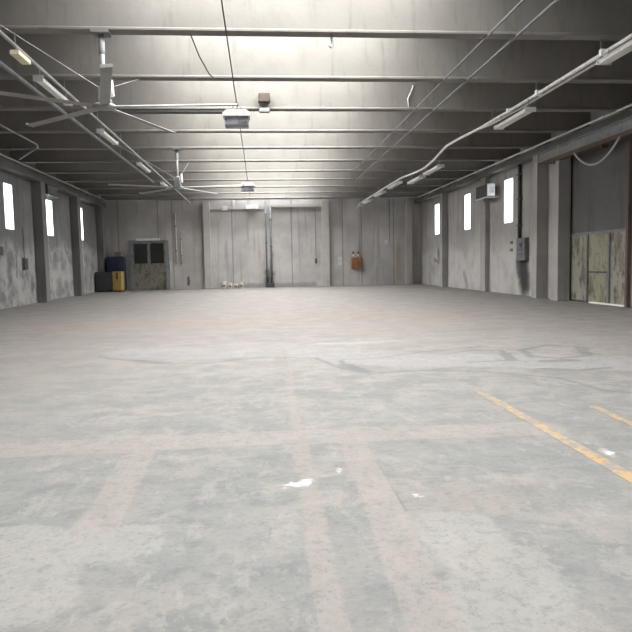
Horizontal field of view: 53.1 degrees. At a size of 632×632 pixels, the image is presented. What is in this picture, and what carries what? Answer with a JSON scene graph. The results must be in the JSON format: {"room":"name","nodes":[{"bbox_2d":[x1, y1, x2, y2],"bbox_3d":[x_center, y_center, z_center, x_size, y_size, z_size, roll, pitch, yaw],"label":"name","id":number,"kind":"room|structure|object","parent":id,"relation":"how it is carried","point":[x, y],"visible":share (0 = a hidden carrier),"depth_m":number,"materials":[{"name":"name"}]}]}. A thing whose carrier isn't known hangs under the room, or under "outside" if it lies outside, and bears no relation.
{"room":"factory floor","nodes":[
{"label":"factory floor","id":0,"kind":"room"},
{"bbox_2d":[0,150,97,308],"bbox_3d":[-12.327,-3.639,18.005,0.200,8.000,54.527,-2,5,-7],"label":"wall","id":1,"kind":"structure","parent":0,"point":[18,287],"depth_m":30.38,"materials":[{"name":"concrete"}]},
{"bbox_2d":[0,246,2,255],"bbox_3d":[-13.047,-3.371,25.969,0.163,1.800,0.500,-2,5,-5],"label":"box","id":2,"kind":"object","parent":1,"relation":"attached to","point":[1,247],"visible":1,"depth_m":26.08,"materials":[{"name":"grey metal"}]},
{"bbox_2d":[3,182,13,229],"bbox_3d":[-13.352,-4.753,27.494,0.010,1.980,1.000,-2,5,-5],"label":"window","id":3,"kind":"structure","parent":1,"relation":"in","point":[8,198],"depth_m":27.51,"materials":[{"name":"white glass"}]},
{"bbox_2d":[22,227,28,269],"bbox_3d":[-13.396,-3.091,29.083,0.163,1.950,0.350,-2,5,-5],"label":"box","id":4,"kind":"object","parent":1,"relation":"attached to","point":[24,260],"visible":1,"depth_m":29.00,"materials":[{"name":"grey metal"}]},
{"bbox_2d":[46,199,53,235],"bbox_3d":[-14.028,-5.163,33.292,0.010,1.880,1.100,-2,5,-5],"label":"window","id":5,"kind":"structure","parent":1,"relation":"in","point":[49,213],"depth_m":33.34,"materials":[{"name":"white glass"}]},
{"bbox_2d":[48,241,51,301],"bbox_3d":[-13.503,-2.363,31.568,0.472,3.300,0.120,-2,5,-5],"label":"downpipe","id":6,"kind":"object","parent":1,"relation":"attached to","point":[48,241],"visible":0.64,"depth_m":31.56,"materials":[{"name":"grey metal"}]},
{"bbox_2d":[45,184,57,197],"bbox_3d":[-13.609,-6.324,32.054,0.598,0.560,1.550,-2,5,-5],"label":"wall heater","id":7,"kind":"object","parent":1,"relation":"attached to","point":[50,191],"visible":0.72,"depth_m":32.03,"materials":[{"name":"grey metal"}]},
{"bbox_2d":[48,185,56,195],"bbox_3d":[-13.351,-6.361,32.074,0.020,0.380,1.350,-2,5,-5],"label":"grille","id":8,"kind":"object","parent":7,"relation":"attached to","point":[52,191],"depth_m":32.05,"materials":[{"name":"grey metal"}]},
{"bbox_2d":[0,155,105,207],"bbox_3d":[-12.017,-5.666,17.871,0.500,0.350,54.535,-2,5,-7],"label":"trim","id":9,"kind":"structure","parent":1,"relation":"attached to","point":[7,165],"depth_m":30.70,"materials":[{"name":"concrete"}]},
{"bbox_2d":[80,208,83,240],"bbox_3d":[-14.777,-5.783,39.672,0.010,2.050,1.200,-2,5,-5],"label":"window","id":10,"kind":"structure","parent":1,"relation":"in","point":[80,208],"depth_m":40.10,"materials":[{"name":"white glass"}]},
{"bbox_2d":[98,195,421,289],"bbox_3d":[-3.947,-6.094,46.170,24.800,8.000,0.350,-2,5,-5],"label":"wall","id":11,"kind":"structure","parent":0,"point":[238,243],"depth_m":46.12,"materials":[{"name":"concrete"}]},
{"bbox_2d":[136,238,159,240],"bbox_3d":[-12.002,-5.457,45.171,1.650,0.160,0.120,-2,5,-5],"label":"strip light","id":12,"kind":"object","parent":11,"relation":"attached to","point":[139,239],"visible":1,"depth_m":45.12,"materials":[{"name":"white plastic"}]},
{"bbox_2d":[128,240,169,289],"bbox_3d":[-11.950,-3.646,45.414,2.800,3.550,0.128,-2,5,-5],"label":"door","id":13,"kind":"structure","parent":11,"relation":"in","point":[142,256],"depth_m":45.42,"materials":[{"name":"grey paint"}]},
{"bbox_2d":[174,214,177,262],"bbox_3d":[-10.044,-5.566,45.429,0.150,3.500,0.127,-2,5,-5],"label":"pipe","id":14,"kind":"object","parent":11,"relation":"attached to","point":[175,226],"visible":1,"depth_m":45.39,"materials":[{"name":"grey metal"}]},
{"bbox_2d":[180,231,182,263],"bbox_3d":[-9.683,-4.928,45.517,0.140,2.400,0.117,-2,5,-5],"label":"pipe","id":15,"kind":"object","parent":11,"relation":"attached to","point":[180,231],"visible":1,"depth_m":45.47,"materials":[{"name":"grey metal"}]},
{"bbox_2d":[210,206,262,209],"bbox_3d":[-5.728,-7.784,45.650,3.850,0.200,0.098,-2,5,-5],"label":"trim","id":16,"kind":"structure","parent":11,"relation":"attached to","point":[259,207],"depth_m":45.58,"materials":[{"name":"concrete"}]},
{"bbox_2d":[246,205,257,208],"bbox_3d":[-4.604,-7.844,45.574,0.880,0.290,0.240,-2,5,-5],"label":"wall light","id":17,"kind":"object","parent":11,"relation":"attached to","point":[247,206],"visible":1,"depth_m":45.45,"materials":[{"name":"white plastic"}]},
{"bbox_2d":[264,200,267,279],"bbox_3d":[-3.611,-5.310,46.009,0.170,6.150,0.147,-2,5,-5],"label":"pipe","id":18,"kind":"object","parent":11,"relation":"attached to","point":[265,214],"visible":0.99,"depth_m":45.93,"materials":[{"name":"grey metal"}]},
{"bbox_2d":[269,206,272,282],"bbox_3d":[-3.266,-5.044,46.050,0.190,5.900,0.167,-2,5,-5],"label":"pipe","id":19,"kind":"object","parent":11,"relation":"attached to","point":[270,219],"visible":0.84,"depth_m":45.96,"materials":[{"name":"grey metal"}]},
{"bbox_2d":[272,204,320,206],"bbox_3d":[-1.418,-8.022,45.952,3.600,0.220,0.218,-2,5,-5],"label":"trim","id":20,"kind":"structure","parent":11,"relation":"attached to","point":[273,205],"depth_m":45.84,"materials":[{"name":"metal"}]},
{"bbox_2d":[315,221,316,262],"bbox_3d":[-0.030,-5.912,46.218,0.140,4.120,0.130,-2,5,-5],"label":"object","id":21,"kind":"object","parent":11,"relation":"hanging from","point":[315,221],"visible":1,"depth_m":46.23,"materials":[{"name":"grey metal"}]},
{"bbox_2d":[338,256,341,264],"bbox_3d":[1.758,-4.070,46.650,0.300,0.630,0.020,-2,5,-5],"label":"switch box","id":22,"kind":"object","parent":11,"relation":"attached to","point":[339,257],"visible":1,"depth_m":46.64,"materials":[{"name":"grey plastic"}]},
{"bbox_2d":[351,257,361,268],"bbox_3d":[2.984,-3.907,46.629,0.730,0.800,0.298,-2,5,-5],"label":"box","id":23,"kind":"object","parent":11,"relation":"attached to","point":[355,262],"visible":1,"depth_m":46.52,"materials":[{"name":"orange metal"}]},
{"bbox_2d":[359,208,367,256],"bbox_3d":[3.486,-6.298,46.605,0.666,3.950,0.056,-2,5,-5],"label":"conduit","id":24,"kind":"object","parent":11,"relation":"attached to","point":[367,208],"visible":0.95,"depth_m":46.59,"materials":[{"name":"grey metal"}]},
{"bbox_2d":[389,201,389,240],"bbox_3d":[5.420,-6.997,46.725,0.046,2.950,0.046,0,5,17],"label":"conduit","id":25,"kind":"object","parent":11,"relation":"attached to","point":[389,201],"visible":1,"depth_m":46.70,"materials":[{"name":"grey metal"}]},
{"bbox_2d":[0,284,631,631],"bbox_3d":[-1.362,0.062,19.271,25.800,0.001,55.300,-2,5,-5],"label":"floor","id":26,"kind":"structure","parent":0,"point":[305,458],"depth_m":5.11,"materials":[{"name":"concrete"}]},
{"bbox_2d":[31,181,50,302],"bbox_3d":[-13.473,-3.601,31.049,0.450,5.850,0.600,-2,5,-5],"label":"column","id":27,"kind":"structure","parent":26,"relation":"on","point":[38,187],"depth_m":30.82,"materials":[{"name":"concrete"}]},
{"bbox_2d":[69,197,84,295],"bbox_3d":[-14.260,-4.134,37.785,0.450,5.850,0.600,-2,5,-5],"label":"column","id":28,"kind":"structure","parent":26,"relation":"on","point":[75,212],"depth_m":37.54,"materials":[{"name":"concrete"}]},
{"bbox_2d":[95,207,106,291],"bbox_3d":[-15.024,-4.652,44.323,0.450,5.850,0.600,-2,5,-5],"label":"column","id":29,"kind":"structure","parent":26,"relation":"on","point":[99,211],"depth_m":44.01,"materials":[{"name":"concrete"}]},
{"bbox_2d":[95,271,124,291],"bbox_3d":[-14.142,-2.356,43.461,1.730,1.380,1.070,-2,5,-5],"label":"storage box","id":30,"kind":"object","parent":26,"relation":"on","point":[104,281],"visible":0.96,"depth_m":42.98,"materials":[{"name":"black plastic"}]},
{"bbox_2d":[106,252,126,290],"bbox_3d":[-14.052,-3.125,44.619,1.150,2.720,0.925,-2,5,-5],"label":"storage cabinet","id":31,"kind":"object","parent":26,"relation":"on","point":[117,263],"visible":0.62,"depth_m":44.15,"materials":[{"name":"blue plastic"}]},
{"bbox_2d":[202,202,211,288],"bbox_3d":[-7.825,-5.069,45.580,0.480,6.200,0.298,-2,5,-5],"label":"pilaster","id":32,"kind":"object","parent":26,"relation":"on","point":[206,206],"visible":1,"depth_m":45.44,"materials":[{"name":"concrete"}]},
{"bbox_2d":[221,281,226,288],"bbox_3d":[-6.613,-2.230,45.430,0.410,0.520,0.469,-2,5,-5],"label":"bucket","id":33,"kind":"object","parent":26,"relation":"on","point":[223,283],"visible":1,"depth_m":45.30,"materials":[{"name":"white plastic"}]},
{"bbox_2d":[238,282,243,287],"bbox_3d":[-5.373,-2.229,45.494,0.410,0.460,0.460,-2,5,-5],"label":"bucket","id":34,"kind":"object","parent":26,"relation":"on","point":[241,284],"visible":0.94,"depth_m":45.36,"materials":[{"name":"white plastic"}]},
{"bbox_2d":[266,277,273,287],"bbox_3d":[-3.333,-2.459,45.977,0.600,0.762,0.316,-2,5,-5],"label":"block","id":35,"kind":"object","parent":26,"relation":"on","point":[268,284],"visible":0.98,"depth_m":45.86,"materials":[{"name":"grey concrete"}]},
{"bbox_2d":[321,201,329,285],"bbox_3d":[0.705,-5.292,46.317,0.550,6.200,0.298,-2,5,-5],"label":"pilaster","id":36,"kind":"object","parent":26,"relation":"on","point":[324,204],"visible":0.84,"depth_m":46.18,"materials":[{"name":"concrete"}]},
{"bbox_2d":[405,200,412,283],"bbox_3d":[6.855,-5.454,46.848,0.500,6.200,0.298,-2,5,-5],"label":"pilaster","id":37,"kind":"object","parent":26,"relation":"on","point":[408,203],"visible":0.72,"depth_m":46.71,"materials":[{"name":"concrete"}]},
{"bbox_2d":[439,193,447,286],"bbox_3d":[8.207,-4.851,40.672,0.398,5.950,0.600,-2,5,-5],"label":"column","id":38,"kind":"structure","parent":26,"relation":"on","point":[443,197],"depth_m":40.44,"materials":[{"name":"concrete"}]},
{"bbox_2d":[480,177,489,291],"bbox_3d":[8.921,-4.277,33.455,0.248,5.950,0.750,-2,5,-5],"label":"column","id":39,"kind":"structure","parent":26,"relation":"on","point":[485,204],"depth_m":33.24,"materials":[{"name":"concrete"}]},
{"bbox_2d":[531,155,548,297],"bbox_3d":[9.403,-3.727,26.587,0.498,5.950,0.500,-2,5,-5],"label":"column","id":40,"kind":"structure","parent":26,"relation":"on","point":[540,171],"depth_m":26.41,"materials":[{"name":"concrete"}]},
{"bbox_2d":[475,391,631,482],"bbox_3d":[2.237,1.115,5.473,0.140,0.003,4.700,-2,5,-5],"label":"floor marking","id":41,"kind":"object","parent":26,"relation":"on","point":[618,470],"depth_m":5.55,"materials":[{"name":"yellow paint"}]},
{"bbox_2d":[550,147,570,300],"bbox_3d":[9.565,-3.580,24.750,0.498,5.950,0.600,-2,5,-5],"label":"column","id":42,"kind":"structure","parent":26,"relation":"on","point":[561,170],"depth_m":24.54,"materials":[{"name":"concrete"}]},
{"bbox_2d":[537,116,631,164],"bbox_3d":[9.823,-5.753,18.789,0.300,0.640,14.500,-2,5,-5],"label":"girder","id":43,"kind":"object","parent":42,"relation":"attached to","point":[600,138],"visible":0.84,"depth_m":21.77,"materials":[{"name":"grey paint"}]},
{"bbox_2d":[573,136,619,165],"bbox_3d":[9.435,-5.443,21.398,0.070,0.682,2.944,-2,5,-5],"label":"cable","id":44,"kind":"object","parent":43,"relation":"hanging from","point":[618,138],"visible":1,"depth_m":21.05,"materials":[{"name":"grey rubber"}]},
{"bbox_2d":[589,406,631,425],"bbox_3d":[3.110,1.117,5.248,0.120,0.003,3.304,-1,5,-4],"label":"floor marking","id":45,"kind":"object","parent":26,"relation":"on","point":[617,417],"depth_m":6.47,"materials":[{"name":"yellow paint"}]},
{"bbox_2d":[623,139,631,307],"bbox_3d":[10.109,-2.955,20.457,0.170,5.380,0.220,-2,5,-5],"label":"steel post","id":46,"kind":"object","parent":26,"relation":"on","point":[629,143],"visible":1,"depth_m":20.43,"materials":[{"name":"metal"}]},
{"bbox_2d":[374,190,385,196],"bbox_3d":[3.761,-7.262,37.367,0.310,0.257,2.330,-2,5,-5],"label":"fluorescent light","id":47,"kind":"object","parent":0,"point":[383,191],"visible":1,"depth_m":37.01,"materials":[{"name":"white metal"}]},
{"bbox_2d":[421,112,631,306],"bbox_3d":[10.314,-4.233,19.961,0.200,8.000,54.500,-2,5,-5],"label":"wall","id":48,"kind":"structure","parent":0,"point":[507,275],"depth_m":32.56,"materials":[{"name":"concrete"}]},
{"bbox_2d":[435,204,438,234],"bbox_3d":[8.201,-6.518,42.654,0.010,2.050,1.300,-2,5,-5],"label":"window","id":49,"kind":"structure","parent":48,"relation":"in","point":[436,205],"depth_m":42.81,"materials":[{"name":"white glass"}]},
{"bbox_2d":[465,193,469,229],"bbox_3d":[8.744,-6.009,36.523,0.010,2.050,1.050,-2,5,-5],"label":"window","id":50,"kind":"structure","parent":48,"relation":"in","point":[467,196],"depth_m":36.52,"materials":[{"name":"white glass"}]},
{"bbox_2d":[476,183,498,200],"bbox_3d":[8.768,-6.320,32.337,0.638,0.690,1.820,-2,5,-5],"label":"wall heater","id":51,"kind":"object","parent":48,"relation":"attached to","point":[485,191],"visible":1,"depth_m":31.78,"materials":[{"name":"grey metal"}]},
{"bbox_2d":[504,177,512,223],"bbox_3d":[9.277,-5.542,30.490,0.010,2.100,1.100,-2,5,-5],"label":"window","id":52,"kind":"structure","parent":48,"relation":"in","point":[508,184],"depth_m":30.49,"materials":[{"name":"white glass"}]},
{"bbox_2d":[516,164,522,237],"bbox_3d":[9.294,-5.232,28.955,0.227,3.330,0.240,-2,5,-5],"label":"downpipe","id":53,"kind":"object","parent":48,"relation":"attached to","point":[519,174],"visible":0.94,"depth_m":28.89,"materials":[{"name":"grey metal"}]},
{"bbox_2d":[516,237,528,260],"bbox_3d":[9.364,-3.035,28.759,0.238,1.020,0.950,-2,5,-5],"label":"electrical box","id":54,"kind":"object","parent":48,"relation":"attached to","point":[522,244],"visible":1,"depth_m":28.48,"materials":[{"name":"grey metal"}]},
{"bbox_2d":[415,108,631,202],"bbox_3d":[9.926,-6.291,19.762,0.500,0.250,54.500,-2,5,-5],"label":"trim","id":55,"kind":"structure","parent":48,"relation":"attached to","point":[527,157],"depth_m":27.98,"materials":[{"name":"concrete"}]},
{"bbox_2d":[569,136,631,306],"bbox_3d":[10.092,-3.318,22.582,0.240,5.760,4.200,-2,5,-5],"label":"door","id":56,"kind":"structure","parent":48,"relation":"in","point":[598,192],"depth_m":22.57,"materials":[{"name":"grey metal"}]},
{"bbox_3d":[-1.616,-8.007,18.604,24.800,0.200,55.100,-2,5,-5],"label":"ceiling","id":57,"kind":"structure","parent":0,"visible":0},
{"bbox_2d":[9,148,519,162],"bbox_3d":[-1.902,-7.771,28.085,22.550,1.800,0.400,-2,5,-5],"label":"roof beam","id":58,"kind":"structure","parent":57,"relation":"attached to","point":[219,155],"depth_m":27.98,"materials":[{"name":"concrete"}]},
{"bbox_2d":[0,153,105,200],"bbox_3d":[-12.192,-6.157,22.222,0.130,0.070,41.252,-2,5,-5],"label":"conduit","id":59,"kind":"object","parent":58,"relation":"attached to","point":[0,153],"visible":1,"depth_m":30.28,"materials":[{"name":"grey metal"}]},
{"bbox_2d":[35,161,494,173],"bbox_3d":[-2.176,-8.018,31.183,22.550,1.800,0.400,-2,5,-5],"label":"roof beam","id":60,"kind":"structure","parent":57,"relation":"attached to","point":[379,166],"depth_m":31.11,"materials":[{"name":"concrete"}]},
{"bbox_2d":[352,0,524,172],"bbox_3d":[2.930,-6.231,19.400,0.044,0.044,25.000,-2,5,-5],"label":"conduit","id":61,"kind":"object","parent":60,"relation":"attached to","point":[521,1],"visible":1,"depth_m":14.91,"materials":[{"name":"grey metal"}]},
{"bbox_2d":[56,171,473,181],"bbox_3d":[-2.450,-8.265,34.281,22.550,1.800,0.400,-2,5,-5],"label":"roof beam","id":62,"kind":"structure","parent":57,"relation":"attached to","point":[384,175],"depth_m":34.21,"materials":[{"name":"concrete"}]},
{"bbox_2d":[73,179,456,188],"bbox_3d":[-2.724,-8.512,37.379,22.550,1.800,0.400,-2,5,-5],"label":"roof beam","id":63,"kind":"structure","parent":57,"relation":"attached to","point":[423,182],"depth_m":37.40,"materials":[{"name":"concrete"}]},
{"bbox_2d":[88,186,441,194],"bbox_3d":[-2.998,-8.759,40.477,22.550,1.800,0.400,-2,5,-5],"label":"roof beam","id":64,"kind":"structure","parent":57,"relation":"attached to","point":[398,188],"depth_m":40.47,"materials":[{"name":"concrete"}]},
{"bbox_2d":[101,192,428,199],"bbox_3d":[-3.272,-9.007,43.575,22.550,1.800,0.400,-2,5,-5],"label":"roof beam","id":65,"kind":"structure","parent":57,"relation":"attached to","point":[387,194],"depth_m":43.50,"materials":[{"name":"concrete"}]},
{"bbox_2d":[107,197,416,200],"bbox_3d":[-3.533,-8.072,43.687,21.300,0.070,0.070,-2,5,-5],"label":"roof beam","id":66,"kind":"structure","parent":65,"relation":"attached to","point":[366,197],"depth_m":43.66,"materials":[{"name":"grey metal"}]},
{"bbox_2d":[0,133,550,149],"bbox_3d":[-1.627,-7.524,24.986,22.550,1.800,0.400,-2,5,-5],"label":"roof beam","id":67,"kind":"structure","parent":57,"relation":"attached to","point":[8,141],"depth_m":24.93,"materials":[{"name":"concrete"}]},
{"bbox_2d":[95,132,243,193],"bbox_3d":[-5.360,-5.764,24.795,5.054,1.548,6.248,-2,5,-5],"label":"ceiling fan","id":68,"kind":"object","parent":67,"relation":"hanging from","point":[178,180],"visible":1,"depth_m":24.67,"materials":[{"name":"grey metal"}]},
{"bbox_2d":[0,111,589,132],"bbox_3d":[-1.353,-7.277,21.888,22.550,1.800,0.400,-2,5,-5],"label":"roof beam","id":69,"kind":"structure","parent":57,"relation":"attached to","point":[273,121],"depth_m":21.93,"materials":[{"name":"concrete"}]},
{"bbox_2d":[355,0,558,180],"bbox_3d":[3.396,-6.359,20.942,0.056,0.056,28.000,-2,5,-5],"label":"conduit","id":70,"kind":"object","parent":69,"relation":"attached to","point":[554,2],"visible":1,"depth_m":15.03,"materials":[{"name":"grey metal"}]},
{"bbox_2d":[0,0,631,40],"bbox_3d":[-0.531,-6.535,12.594,22.550,1.800,0.400,-2,5,-5],"label":"roof beam","id":71,"kind":"structure","parent":57,"relation":"attached to","point":[608,20],"depth_m":12.64,"materials":[{"name":"concrete"}]},
{"bbox_2d":[0,25,238,133],"bbox_3d":[-4.015,-4.813,12.432,4.948,1.488,6.248,-2,5,-5],"label":"ceiling fan","id":72,"kind":"object","parent":71,"relation":"hanging from","point":[105,91],"visible":1,"depth_m":12.34,"materials":[{"name":"grey metal"}]},
{"bbox_2d":[329,34,333,47],"bbox_3d":[0.298,-5.520,12.699,0.131,0.311,0.075,-4,6,-36],"label":"hook","id":73,"kind":"object","parent":71,"relation":"attached to","point":[331,35],"visible":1,"depth_m":12.70,"materials":[{"name":"metal"}]},
{"bbox_2d":[0,80,631,111],"bbox_3d":[-1.079,-7.029,18.790,22.550,1.800,0.400,-2,5,-5],"label":"roof beam","id":74,"kind":"structure","parent":57,"relation":"attached to","point":[284,95],"depth_m":18.91,"materials":[{"name":"concrete"}]},
{"bbox_2d":[0,60,153,182],"bbox_3d":[-7.166,-5.920,19.791,0.100,0.340,24.500,-1,5,-5],"label":"rail","id":75,"kind":"object","parent":74,"relation":"attached to","point":[4,66],"visible":0.83,"depth_m":17.31,"materials":[{"name":"grey metal"}]},
{"bbox_2d":[0,30,190,203],"bbox_3d":[-6.990,-6.402,25.448,0.080,0.305,35.782,-2,5,-5],"label":"rail","id":76,"kind":"object","parent":74,"relation":"attached to","point":[2,34],"visible":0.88,"depth_m":15.56,"materials":[{"name":"grey metal"}]},
{"bbox_2d":[10,47,30,64],"bbox_3d":[-5.833,-5.141,12.493,0.180,0.160,0.650,-2,5,-5],"label":"emergency light","id":77,"kind":"object","parent":76,"relation":"hanging from","point":[18,55],"visible":1,"depth_m":12.41,"materials":[{"name":"beige plastic"}]},
{"bbox_2d":[33,68,72,105],"bbox_3d":[-6.009,-5.242,14.509,0.210,0.318,2.130,-2,5,-5],"label":"fluorescent light","id":78,"kind":"object","parent":76,"relation":"hanging from","point":[39,78],"visible":0.88,"depth_m":14.05,"materials":[{"name":"white plastic"}]},
{"bbox_2d":[36,79,70,104],"bbox_3d":[-6.007,-5.117,14.519,0.190,0.060,2.040,-2,5,-5],"label":"diffuser","id":79,"kind":"object","parent":78,"relation":"attached to","point":[42,82],"depth_m":14.21,"materials":[{"name":"white plastic"}]},
{"bbox_2d":[97,126,117,144],"bbox_3d":[-6.466,-5.654,19.672,0.210,0.318,1.930,-2,5,-5],"label":"fluorescent light","id":80,"kind":"object","parent":76,"relation":"hanging from","point":[101,131],"visible":1,"depth_m":19.43,"materials":[{"name":"white plastic"}]},
{"bbox_2d":[99,131,117,144],"bbox_3d":[-6.464,-5.529,19.683,0.190,0.060,1.840,-2,5,-5],"label":"diffuser","id":81,"kind":"object","parent":80,"relation":"attached to","point":[103,133],"depth_m":19.58,"materials":[{"name":"white plastic"}]},
{"bbox_2d":[137,162,150,172],"bbox_3d":[-7.006,-6.141,25.779,0.210,0.318,2.030,-2,5,-5],"label":"fluorescent light","id":82,"kind":"object","parent":76,"relation":"hanging from","point":[140,164],"visible":0.93,"depth_m":25.63,"materials":[{"name":"white plastic"}]},
{"bbox_2d":[114,109,223,113],"bbox_3d":[-4.297,-6.002,18.578,3.150,0.089,0.240,-2,5,-5],"label":"cable tray","id":83,"kind":"object","parent":74,"relation":"attached to","point":[127,111],"visible":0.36,"depth_m":18.51,"materials":[{"name":"grey metal"}]},
{"bbox_2d":[221,0,250,198],"bbox_3d":[-2.877,-6.583,25.001,0.033,0.028,37.200,-2,5,-5],"label":"cable","id":84,"kind":"object","parent":74,"relation":"attached to","point":[221,0],"visible":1,"depth_m":14.07,"materials":[{"name":"grey metal"}]},
{"bbox_2d":[222,102,250,128],"bbox_3d":[-2.226,-5.661,17.781,0.780,0.681,0.600,-2,5,-5],"label":"pendant light","id":85,"kind":"object","parent":84,"relation":"hanging from","point":[233,118],"depth_m":17.54,"materials":[{"name":"grey metal"}]},
{"bbox_2d":[222,109,250,120],"bbox_3d":[-2.226,-5.651,17.782,0.780,0.180,0.600,-2,5,-5],"label":"hood","id":86,"kind":"object","parent":85,"relation":"attached to","point":[228,113],"depth_m":17.50,"materials":[{"name":"grey metal"}]},
{"bbox_2d":[240,179,254,191],"bbox_3d":[-3.606,-6.915,33.370,0.780,0.662,0.600,-2,5,-5],"label":"pendant light","id":87,"kind":"object","parent":84,"relation":"hanging from","point":[248,186],"depth_m":33.12,"materials":[{"name":"grey metal"}]},
{"bbox_2d":[240,182,254,186],"bbox_3d":[-3.606,-6.914,33.370,0.780,0.180,0.600,-2,5,-5],"label":"hood","id":88,"kind":"object","parent":87,"relation":"attached to","point":[246,184],"depth_m":33.08,"materials":[{"name":"grey metal"}]},
{"bbox_2d":[258,93,269,112],"bbox_3d":[-1.520,-6.253,18.602,0.340,0.540,0.240,-2,5,-5],"label":"junction box","id":89,"kind":"object","parent":74,"relation":"attached to","point":[262,97],"visible":1,"depth_m":18.48,"materials":[{"name":"brown metal"}]},
{"bbox_2d":[407,85,412,107],"bbox_3d":[2.840,-6.606,19.045,0.203,0.653,0.074,-2,5,-5],"label":"cable","id":90,"kind":"object","parent":74,"relation":"attached to","point":[412,85],"visible":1,"depth_m":19.02,"materials":[{"name":"white plastic"}]},
{"bbox_2d":[357,33,631,204],"bbox_3d":[4.691,-6.655,27.528,0.349,0.585,37.901,-2,5,-5],"label":"rail","id":91,"kind":"object","parent":74,"relation":"attached to","point":[602,52],"visible":0.96,"depth_m":16.31,"materials":[{"name":"grey metal"}]},
{"bbox_2d":[362,197,372,203],"bbox_3d":[3.375,-7.614,41.736,0.310,0.266,2.330,-2,5,-5],"label":"fluorescent light","id":92,"kind":"object","parent":91,"relation":"hanging from","point":[368,200],"visible":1,"depth_m":41.22,"materials":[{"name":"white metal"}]},
{"bbox_2d":[387,180,402,188],"bbox_3d":[4.126,-6.929,33.247,0.310,0.248,2.430,-2,5,-5],"label":"fluorescent light","id":93,"kind":"object","parent":91,"relation":"hanging from","point":[397,183],"visible":1,"depth_m":32.78,"materials":[{"name":"white metal"}]},
{"bbox_2d":[407,171,425,183],"bbox_3d":[4.566,-6.369,28.899,0.310,0.422,2.230,-2,5,-5],"label":"fluorescent light","id":94,"kind":"object","parent":91,"relation":"hanging from","point":[421,176],"visible":0.99,"depth_m":28.45,"materials":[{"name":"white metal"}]},
{"bbox_2d":[408,177,422,183],"bbox_3d":[4.570,-6.192,28.914,0.284,0.060,2.140,-2,5,-5],"label":"diffuser","id":95,"kind":"object","parent":94,"relation":"attached to","point":[416,179],"depth_m":28.79,"materials":[{"name":"white plastic"}]},
{"bbox_2d":[423,160,444,174],"bbox_3d":[4.852,-6.196,26.220,0.310,0.420,2.230,-2,5,-5],"label":"fluorescent light","id":96,"kind":"object","parent":91,"relation":"hanging from","point":[439,166],"visible":1,"depth_m":25.75,"materials":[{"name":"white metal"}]},
{"bbox_2d":[424,166,440,174],"bbox_3d":[4.856,-6.019,26.234,0.284,0.060,2.140,-2,5,-5],"label":"diffuser","id":97,"kind":"object","parent":96,"relation":"attached to","point":[435,168],"depth_m":26.07,"materials":[{"name":"white plastic"}]},
{"bbox_2d":[494,99,535,129],"bbox_3d":[5.547,-5.658,17.764,0.310,0.376,2.230,-2,5,-5],"label":"fluorescent light","id":98,"kind":"object","parent":91,"relation":"hanging from","point":[527,110],"visible":1,"depth_m":17.48,"materials":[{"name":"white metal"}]},
{"bbox_2d":[495,110,531,128],"bbox_3d":[5.550,-5.504,17.776,0.284,0.060,2.140,-2,5,-5],"label":"diffuser","id":99,"kind":"object","parent":98,"relation":"attached to","point":[522,113],"depth_m":17.64,"materials":[{"name":"white plastic"}]},
{"bbox_2d":[596,40,631,64],"bbox_3d":[6.051,-5.249,12.050,0.310,0.269,2.130,-2,5,-5],"label":"fluorescent light","id":100,"kind":"object","parent":91,"relation":"hanging from","point":[626,48],"visible":1,"depth_m":12.57,"materials":[{"name":"white metal"}]},
{"bbox_2d":[0,34,631,82],"bbox_3d":[-0.805,-6.782,15.692,22.550,1.800,0.400,-2,5,-5],"label":"roof beam","id":101,"kind":"structure","parent":57,"relation":"attached to","point":[132,57],"depth_m":15.70,"materials":[{"name":"concrete"}]},
{"bbox_2d":[190,35,215,78],"bbox_3d":[-2.446,-5.574,14.063,0.098,0.288,2.970,-1,5,0],"label":"cable","id":102,"kind":"object","parent":101,"relation":"hanging from","point":[190,35],"visible":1,"depth_m":13.29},
{"bbox_2d":[417,103,631,197],"bbox_3d":[8.942,-6.707,24.048,0.080,0.080,41.250,-2,5,-5],"label":"conduit","id":103,"kind":"object","parent":101,"relation":"attached to","point":[629,105],"visible":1,"depth_m":24.52,"materials":[{"name":"grey metal"}]},
{"bbox_3d":[-0.257,-6.288,9.496,22.550,1.800,0.400,-2,5,-5],"label":"roof beam","id":104,"kind":"structure","parent":57,"relation":"attached to","visible":0},
{"bbox_2d":[0,124,38,159],"bbox_3d":[-9.924,-5.830,17.667,1.541,0.060,17.698,-2,5,-10],"label":"conduit","id":105,"kind":"object","parent":104,"relation":"attached to","point":[1,125],"visible":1,"depth_m":22.22,"materials":[{"name":"grey metal"}]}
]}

